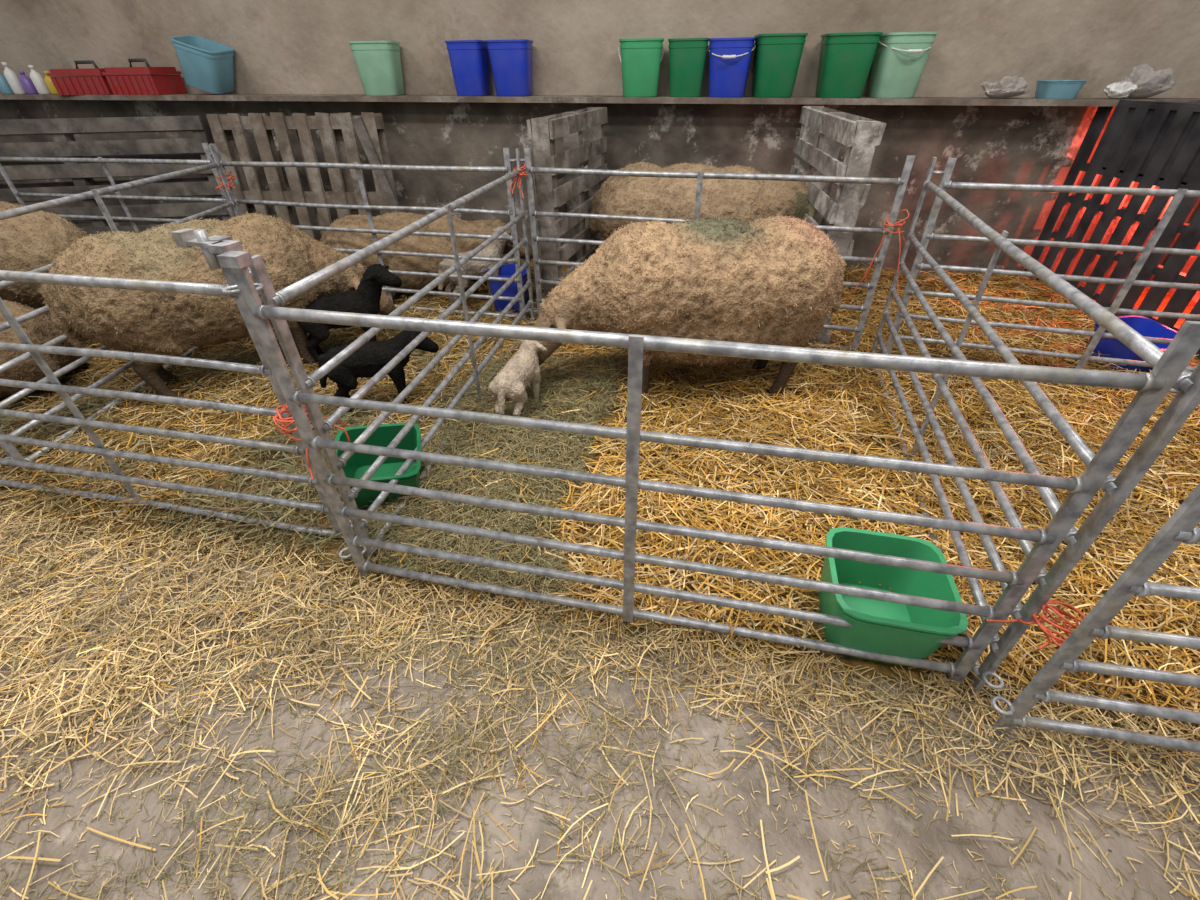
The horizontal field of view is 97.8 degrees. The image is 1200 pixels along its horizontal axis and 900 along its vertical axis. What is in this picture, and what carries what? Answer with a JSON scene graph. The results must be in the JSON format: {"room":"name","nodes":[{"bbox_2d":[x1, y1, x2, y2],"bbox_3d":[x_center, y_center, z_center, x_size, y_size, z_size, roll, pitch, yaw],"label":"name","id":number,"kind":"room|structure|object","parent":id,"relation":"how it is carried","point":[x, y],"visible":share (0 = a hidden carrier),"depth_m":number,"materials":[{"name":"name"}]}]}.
{"room":"farm building","nodes":[
{"label":"farm building","id":0,"kind":"room"},
{"bbox_2d":[0,520,1199,899],"bbox_3d":[-0.503,-0.176,2.643,15.000,0.001,8.500,-1,36,0],"label":"floor","id":1,"kind":"structure","parent":0,"point":[1122,846],"depth_m":1.24,"materials":[{"name":"concrete"}]},
{"bbox_2d":[0,143,235,234],"bbox_3d":[-3.414,-1.645,3.836,1.900,1.060,0.050,6,36,10],"label":"metal hurdle","id":2,"kind":"object","parent":1,"relation":"on","point":[225,199],"visible":0.28,"depth_m":3.66,"materials":[{"name":"grey metal"}]},
{"bbox_2d":[214,144,530,320],"bbox_3d":[-1.470,-1.392,3.442,2.081,1.060,0.050,7,37,11],"label":"metal hurdle","id":3,"kind":"object","parent":1,"relation":"on","point":[511,212],"visible":0.59,"depth_m":3.33,"materials":[{"name":"grey metal"}]},
{"bbox_2d":[215,172,235,189],"bbox_3d":[-2.459,-1.763,3.437,0.122,0.100,0.184,-1,36,0],"label":"twine","id":4,"kind":"object","parent":3,"relation":"attached to","point":[228,177],"visible":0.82,"depth_m":3.44,"materials":[{"name":"orange fabric"}]},
{"bbox_2d":[351,117,401,212],"bbox_3d":[-1.580,-1.868,4.036,0.330,1.186,0.040,-1,36,0],"label":"leaning post","id":5,"kind":"object","parent":1,"relation":"on","point":[359,125],"visible":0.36,"depth_m":3.83,"materials":[{"name":"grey wood"}]},
{"bbox_2d":[0,255,1199,740],"bbox_3d":[-0.509,-0.553,3.049,12.000,0.156,5.600,-1,36,0],"label":"bedding","id":6,"kind":"object","parent":1,"relation":"on","point":[842,409],"visible":0.44,"depth_m":2.15,"materials":[{"name":"yellow plant"}]},
{"bbox_2d":[0,201,87,315],"bbox_3d":[-3.573,-1.101,3.243,1.524,0.829,0.621,17,39,23],"label":"ewe","id":7,"kind":"object","parent":6,"relation":"on","point":[31,241],"visible":0.42,"depth_m":2.82,"materials":[{"name":"fur"}]},
{"bbox_2d":[0,299,89,398],"bbox_3d":[-3.443,-0.525,2.702,1.428,0.537,0.652,2,36,4],"label":"ewe","id":8,"kind":"object","parent":6,"relation":"on","point":[40,332],"visible":0.48,"depth_m":2.61,"materials":[{"name":"fur"}]},
{"bbox_2d":[0,115,230,233],"bbox_3d":[-4.101,-2.002,4.234,2.105,1.151,0.274,-5,36,-6],"label":"wooden pallet","id":9,"kind":"object","parent":6,"relation":"on","point":[62,130],"visible":0.35,"depth_m":4.08,"materials":[{"name":"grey wood"}]},
{"bbox_2d":[0,144,240,471],"bbox_3d":[-2.461,-0.889,2.768,0.050,1.060,2.101,0,36,1],"label":"metal hurdle","id":10,"kind":"object","parent":6,"relation":"on","point":[9,448],"visible":0.35,"depth_m":2.43,"materials":[{"name":"grey metal"}]},
{"bbox_2d":[0,235,352,538],"bbox_3d":[-1.796,-0.178,1.751,1.892,1.082,0.050,6,36,10],"label":"metal hurdle","id":11,"kind":"object","parent":6,"relation":"on","point":[265,369],"visible":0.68,"depth_m":1.72,"materials":[{"name":"grey metal"}]},
{"bbox_2d":[171,228,242,269],"bbox_3d":[-0.949,-0.487,1.274,0.160,0.090,0.050,11,38,16],"label":"hurdle latch","id":12,"kind":"object","parent":11,"relation":"attached to","point":[187,237],"visible":0.99,"depth_m":1.26,"materials":[{"name":"metal"}]},
{"bbox_2d":[37,211,394,404],"bbox_3d":[-1.904,-0.803,2.795,1.547,0.838,0.650,-25,42,-30],"label":"ewe","id":13,"kind":"object","parent":6,"relation":"on","point":[138,321],"visible":0.72,"depth_m":2.43,"materials":[{"name":"fur"}]},
{"bbox_2d":[206,112,396,238],"bbox_3d":[-2.324,-2.050,4.249,1.385,1.167,0.260,4,36,7],"label":"wooden pallet","id":14,"kind":"object","parent":6,"relation":"on","point":[227,130],"visible":0.54,"depth_m":4.08,"materials":[{"name":"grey wood"}]},
{"bbox_2d":[292,263,401,362],"bbox_3d":[-1.422,-0.761,2.963,0.646,0.543,0.259,-13,38,-16],"label":"lamb","id":15,"kind":"object","parent":6,"relation":"on","point":[365,299],"visible":0.6,"depth_m":2.88,"materials":[{"name":"fur"}]},
{"bbox_2d":[330,423,420,510],"bbox_3d":[-0.852,0.081,2.062,0.314,0.254,0.315,-9,37,-11],"label":"bucket","id":16,"kind":"object","parent":6,"relation":"on","point":[357,464],"visible":0.52,"depth_m":2.12,"materials":[{"name":"green plastic"}]},
{"bbox_2d":[317,330,438,415],"bbox_3d":[-1.071,-0.393,2.563,0.580,0.406,0.245,-7,36,-9],"label":"lamb","id":17,"kind":"object","parent":6,"relation":"on","point":[370,358],"visible":0.74,"depth_m":2.46,"materials":[{"name":"fur"}]},
{"bbox_2d":[249,148,534,561],"bbox_3d":[-0.630,-0.620,2.356,0.050,1.060,2.195,5,36,8],"label":"metal hurdle","id":18,"kind":"object","parent":6,"relation":"on","point":[304,382],"visible":0.86,"depth_m":1.84,"materials":[{"name":"grey metal"}]},
{"bbox_2d":[273,404,349,479],"bbox_3d":[-0.849,-0.062,1.541,0.188,0.184,0.258,-1,36,0],"label":"twine","id":19,"kind":"object","parent":18,"relation":"attached to","point":[290,421],"visible":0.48,"depth_m":1.48,"materials":[{"name":"orange fabric"}]},
{"bbox_2d":[510,164,527,198],"bbox_3d":[-0.467,-1.521,2.971,0.109,0.176,0.153,-1,36,0],"label":"twine","id":20,"kind":"object","parent":18,"relation":"attached to","point":[524,167],"visible":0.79,"depth_m":2.97,"materials":[{"name":"orange fabric"}]},
{"bbox_2d":[319,211,532,299],"bbox_3d":[-1.295,-1.468,3.909,1.608,0.598,0.731,-4,36,-5],"label":"ewe","id":21,"kind":"object","parent":6,"relation":"on","point":[396,220],"visible":0.48,"depth_m":3.67,"materials":[{"name":"fur"}]},
{"bbox_2d":[438,226,519,309],"bbox_3d":[-0.846,-1.282,3.695,0.650,0.516,0.271,-20,40,-25],"label":"lamb","id":22,"kind":"object","parent":6,"relation":"on","point":[495,249],"visible":0.57,"depth_m":3.61,"materials":[{"name":"fur"}]},
{"bbox_2d":[487,264,526,312],"bbox_3d":[-0.638,-1.133,3.689,0.273,0.270,0.273,-4,36,-5],"label":"bucket","id":23,"kind":"object","parent":6,"relation":"on","point":[506,270],"visible":0.46,"depth_m":3.62,"materials":[{"name":"blue plastic"}]},
{"bbox_2d":[488,339,546,429],"bbox_3d":[-0.370,-0.321,2.488,0.207,0.358,0.461,9,37,13],"label":"lamb","id":24,"kind":"object","parent":6,"relation":"on","point":[523,368],"visible":0.95,"depth_m":2.39,"materials":[{"name":"fur"}]},
{"bbox_2d":[526,107,607,298],"bbox_3d":[-0.172,-1.701,3.704,0.158,1.168,1.158,9,37,13],"label":"wooden pallet","id":25,"kind":"object","parent":6,"relation":"on","point":[543,131],"visible":0.58,"depth_m":3.39,"materials":[{"name":"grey wood"}]},
{"bbox_2d":[534,214,846,400],"bbox_3d":[0.391,-0.677,2.549,1.598,0.863,0.687,-2,36,-1],"label":"ewe","id":26,"kind":"object","parent":6,"relation":"on","point":[777,280],"visible":0.91,"depth_m":2.26,"materials":[{"name":"fur"}]},
{"bbox_2d":[588,161,829,239],"bbox_3d":[0.754,-1.499,3.647,1.734,0.902,0.682,5,36,8],"label":"ewe","id":27,"kind":"object","parent":6,"relation":"on","point":[661,197],"visible":0.41,"depth_m":3.30,"materials":[{"name":"fur"}]},
{"bbox_2d":[520,148,914,351],"bbox_3d":[0.515,-1.112,3.011,2.032,1.060,0.050,9,37,13],"label":"metal hurdle","id":28,"kind":"object","parent":6,"relation":"on","point":[901,181],"visible":0.59,"depth_m":2.85,"materials":[{"name":"grey metal"}]},
{"bbox_2d":[790,106,886,343],"bbox_3d":[1.376,-1.485,3.372,0.158,1.168,1.404,4,36,7],"label":"wooden pallet","id":29,"kind":"object","parent":6,"relation":"on","point":[861,135],"visible":0.48,"depth_m":2.80,"materials":[{"name":"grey wood"}]},
{"bbox_2d":[819,527,967,665],"bbox_3d":[0.809,0.437,1.513,0.326,0.243,0.326,7,37,10],"label":"bucket","id":30,"kind":"object","parent":6,"relation":"on","point":[881,627],"visible":0.83,"depth_m":1.52,"materials":[{"name":"green plastic"}]},
{"bbox_2d":[871,157,1199,695],"bbox_3d":[1.276,-0.329,1.911,0.050,1.060,2.120,8,37,13],"label":"metal hurdle","id":31,"kind":"object","parent":6,"relation":"on","point":[1117,489],"visible":0.91,"depth_m":1.38,"materials":[{"name":"grey metal"}]},
{"bbox_2d":[846,209,908,297],"bbox_3d":[1.491,-0.990,2.712,0.102,0.465,0.276,-27,43,-31],"label":"twine","id":32,"kind":"object","parent":31,"relation":"attached to","point":[898,220],"visible":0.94,"depth_m":2.64,"materials":[{"name":"fabric"}]},
{"bbox_2d":[986,599,1085,650],"bbox_3d":[1.031,0.386,1.193,0.177,0.118,0.138,-10,37,-13],"label":"twine","id":33,"kind":"object","parent":31,"relation":"attached to","point":[1058,611],"visible":0.74,"depth_m":1.19,"materials":[{"name":"fabric"}]},
{"bbox_2d":[877,158,1199,393],"bbox_3d":[2.432,-0.750,2.468,1.848,1.060,0.050,11,37,15],"label":"metal hurdle","id":34,"kind":"object","parent":6,"relation":"on","point":[945,183],"visible":0.75,"depth_m":2.48,"materials":[{"name":"grey metal"}]},
{"bbox_2d":[1024,100,1199,358],"bbox_3d":[3.778,-1.318,3.064,0.882,1.172,1.840,-1,36,0],"label":"pallet","id":35,"kind":"object","parent":6,"relation":"on","point":[1151,144],"depth_m":3.27,"materials":[{"name":"black plastic"}]},
{"bbox_2d":[1086,315,1176,372],"bbox_3d":[2.955,-0.563,2.886,0.357,0.221,0.356,-8,36,-9],"label":"bucket","id":36,"kind":"object","parent":6,"relation":"on","point":[1110,347],"visible":0.27,"depth_m":2.89,"materials":[{"name":"blue plastic"}]},
{"bbox_2d":[1168,242,1199,302],"bbox_3d":[4.181,-1.188,2.916,0.040,1.140,1.600,-1,36,0],"label":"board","id":37,"kind":"object","parent":6,"relation":"on","point":[1192,259],"visible":0.02,"depth_m":3.68,"materials":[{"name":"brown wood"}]},
{"bbox_2d":[0,475,1199,899],"bbox_3d":[-0.394,0.609,1.487,6.153,0.075,2.186,-1,36,0],"label":"straw","id":38,"kind":"object","parent":1,"relation":"on","point":[398,620],"visible":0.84,"depth_m":1.40,"materials":[{"name":"beige plant"}]},
{"bbox_2d":[217,251,1199,684],"bbox_3d":[0.059,0.107,1.315,1.901,1.082,0.050,7,37,11],"label":"metal hurdle","id":39,"kind":"object","parent":1,"relation":"on","point":[1152,387],"visible":0.98,"depth_m":1.24,"materials":[{"name":"grey metal"}]},
{"bbox_2d":[991,483,1199,752],"bbox_3d":[1.894,0.385,0.909,1.892,1.060,0.050,5,36,9],"label":"metal hurdle","id":40,"kind":"object","parent":1,"relation":"on","point":[1181,527],"visible":1,"depth_m":1.13,"materials":[{"name":"grey metal"}]},
{"bbox_2d":[0,0,1199,97],"bbox_3d":[-0.808,-3.603,3.807,14.732,4.200,0.237,5,36,8],"label":"wall","id":41,"kind":"structure","parent":0,"point":[280,46],"depth_m":3.91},
{"bbox_2d":[0,99,1199,279],"bbox_3d":[-0.787,-2.303,4.474,14.726,1.311,0.197,5,36,8],"label":"wall","id":42,"kind":"structure","parent":0,"point":[1038,145],"depth_m":4.06,"materials":[{"name":"grey concrete"}]},
{"bbox_2d":[0,93,1199,105],"bbox_3d":[-0.794,-2.723,4.054,14.757,0.209,0.385,5,36,8],"label":"board","id":43,"kind":"object","parent":42,"relation":"on","point":[809,100],"visible":0.75,"depth_m":3.78,"materials":[{"name":"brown wood"}]},
{"bbox_2d":[0,74,13,93],"bbox_3d":[-5.071,-3.126,4.436,0.084,0.180,0.082,-1,36,0],"label":"spray bottle","id":44,"kind":"object","parent":43,"relation":"on","point":[5,88],"visible":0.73,"depth_m":4.44,"materials":[{"name":"blue plastic"}]},
{"bbox_2d":[1,62,26,93],"bbox_3d":[-4.951,-3.131,4.409,0.084,0.220,0.082,-1,36,0],"label":"spray bottle","id":45,"kind":"object","parent":43,"relation":"on","point":[12,78],"visible":0.93,"depth_m":4.40,"materials":[{"name":"white plastic"}]},
{"bbox_2d":[18,71,38,93],"bbox_3d":[-4.830,-3.096,4.411,0.084,0.160,0.082,-1,36,0],"label":"spray bottle","id":46,"kind":"object","parent":43,"relation":"on","point":[26,82],"visible":0.92,"depth_m":4.39,"materials":[{"name":"purple plastic"}]},
{"bbox_2d":[28,65,50,93],"bbox_3d":[-4.710,-3.102,4.385,0.084,0.200,0.082,-1,36,0],"label":"spray bottle","id":47,"kind":"object","parent":43,"relation":"on","point":[37,78],"visible":0.94,"depth_m":4.37,"materials":[{"name":"white plastic"}]},
{"bbox_2d":[43,71,57,94],"bbox_3d":[-4.590,-3.075,4.381,0.084,0.160,0.082,-1,36,0],"label":"spray bottle","id":48,"kind":"object","parent":43,"relation":"on","point":[47,79],"visible":0.61,"depth_m":4.36,"materials":[{"name":"yellow plastic"}]},
{"bbox_2d":[47,60,112,94],"bbox_3d":[-4.250,-3.113,4.373,0.462,0.230,0.318,1,36,3],"label":"toolbox","id":49,"kind":"object","parent":43,"relation":"on","point":[88,81],"visible":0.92,"depth_m":4.27,"materials":[{"name":"plastic"}]},
{"bbox_2d":[102,58,187,94],"bbox_3d":[-3.770,-3.086,4.326,0.441,0.241,0.318,5,36,8],"label":"toolbox","id":50,"kind":"object","parent":43,"relation":"on","point":[148,80],"visible":1,"depth_m":4.24,"materials":[{"name":"plastic"}]},
{"bbox_2d":[170,35,234,93],"bbox_3d":[-3.166,-3.107,4.221,0.378,0.391,0.336,1,36,3],"label":"bucket","id":51,"kind":"object","parent":43,"relation":"on","point":[206,64],"visible":1,"depth_m":4.17,"materials":[{"name":"blue plastic"}]},
{"bbox_2d":[348,41,404,95],"bbox_3d":[-1.708,-2.958,4.064,0.326,0.335,0.293,1,36,3],"label":"bucket","id":52,"kind":"object","parent":43,"relation":"on","point":[378,63],"visible":1,"depth_m":3.97,"materials":[{"name":"green plastic"}]},
{"bbox_2d":[445,40,490,95],"bbox_3d":[-0.981,-2.893,3.973,0.278,0.335,0.250,8,37,12],"label":"bucket","id":53,"kind":"object","parent":43,"relation":"on","point":[469,59],"visible":0.91,"depth_m":3.89,"materials":[{"name":"blue plastic"}]},
{"bbox_2d":[486,39,532,95],"bbox_3d":[-0.658,-2.864,3.932,0.315,0.335,0.284,3,36,5],"label":"bucket","id":54,"kind":"object","parent":43,"relation":"on","point":[511,60],"visible":0.99,"depth_m":3.83,"materials":[{"name":"blue plastic"}]},
{"bbox_2d":[618,38,664,96],"bbox_3d":[0.297,-2.779,3.812,0.332,0.335,0.284,1,36,3],"label":"bucket","id":55,"kind":"object","parent":43,"relation":"on","point":[640,59],"visible":1,"depth_m":3.71,"materials":[{"name":"green plastic"}]},
{"bbox_2d":[668,38,708,96],"bbox_3d":[0.625,-2.749,3.771,0.284,0.335,0.255,5,36,8],"label":"bucket","id":56,"kind":"object","parent":43,"relation":"on","point":[687,56],"visible":0.99,"depth_m":3.67,"materials":[{"name":"green plastic"}]},
{"bbox_2d":[708,37,755,96],"bbox_3d":[0.917,-2.710,3.716,0.332,0.335,0.328,8,37,12],"label":"bucket","id":57,"kind":"object","parent":43,"relation":"on","point":[729,58],"visible":0.99,"depth_m":3.63,"materials":[{"name":"blue plastic"}]},
{"bbox_2d":[752,33,807,97],"bbox_3d":[1.239,-2.702,3.688,0.326,0.355,0.293,2,36,4],"label":"bucket","id":58,"kind":"object","parent":43,"relation":"on","point":[777,56],"visible":0.98,"depth_m":3.58,"materials":[{"name":"green plastic"}]},
{"bbox_2d":[815,32,882,97],"bbox_3d":[1.694,-2.661,3.630,0.357,0.355,0.321,5,36,8],"label":"bucket","id":59,"kind":"object","parent":43,"relation":"on","point":[846,59],"visible":0.99,"depth_m":3.52,"materials":[{"name":"green plastic"}]},
{"bbox_2d":[867,32,937,97],"bbox_3d":[2.042,-2.616,3.567,0.343,0.355,0.342,0,36,1],"label":"bucket","id":60,"kind":"object","parent":43,"relation":"on","point":[900,58],"visible":0.91,"depth_m":3.49,"materials":[{"name":"green plastic"}]},
{"bbox_2d":[980,75,1029,97],"bbox_3d":[2.750,-2.454,3.537,0.306,0.126,0.196,-1,36,0],"label":"plastic bag","id":61,"kind":"object","parent":43,"relation":"on","point":[1008,86],"visible":1,"depth_m":3.50,"materials":[{"name":"white plastic"}]},
{"bbox_2d":[1035,80,1087,98],"bbox_3d":[3.056,-2.407,3.494,0.231,0.100,0.231,5,36,8],"label":"plastic tub","id":62,"kind":"object","parent":43,"relation":"on","point":[1045,89],"visible":1,"depth_m":3.43,"materials":[{"name":"blue plastic"}]},
{"bbox_2d":[1103,81,1137,98],"bbox_3d":[3.398,-2.351,3.419,0.169,0.097,0.129,-1,36,0],"label":"plastic bag","id":63,"kind":"object","parent":43,"relation":"on","point":[1118,90],"visible":1,"depth_m":3.39,"materials":[{"name":"white plastic"}]},
{"bbox_2d":[1119,64,1175,98],"bbox_3d":[3.569,-2.411,3.421,0.341,0.190,0.231,-1,36,0],"label":"plastic bag","id":64,"kind":"object","parent":43,"relation":"on","point":[1150,83],"visible":0.84,"depth_m":3.37,"materials":[{"name":"white plastic"}]}
]}

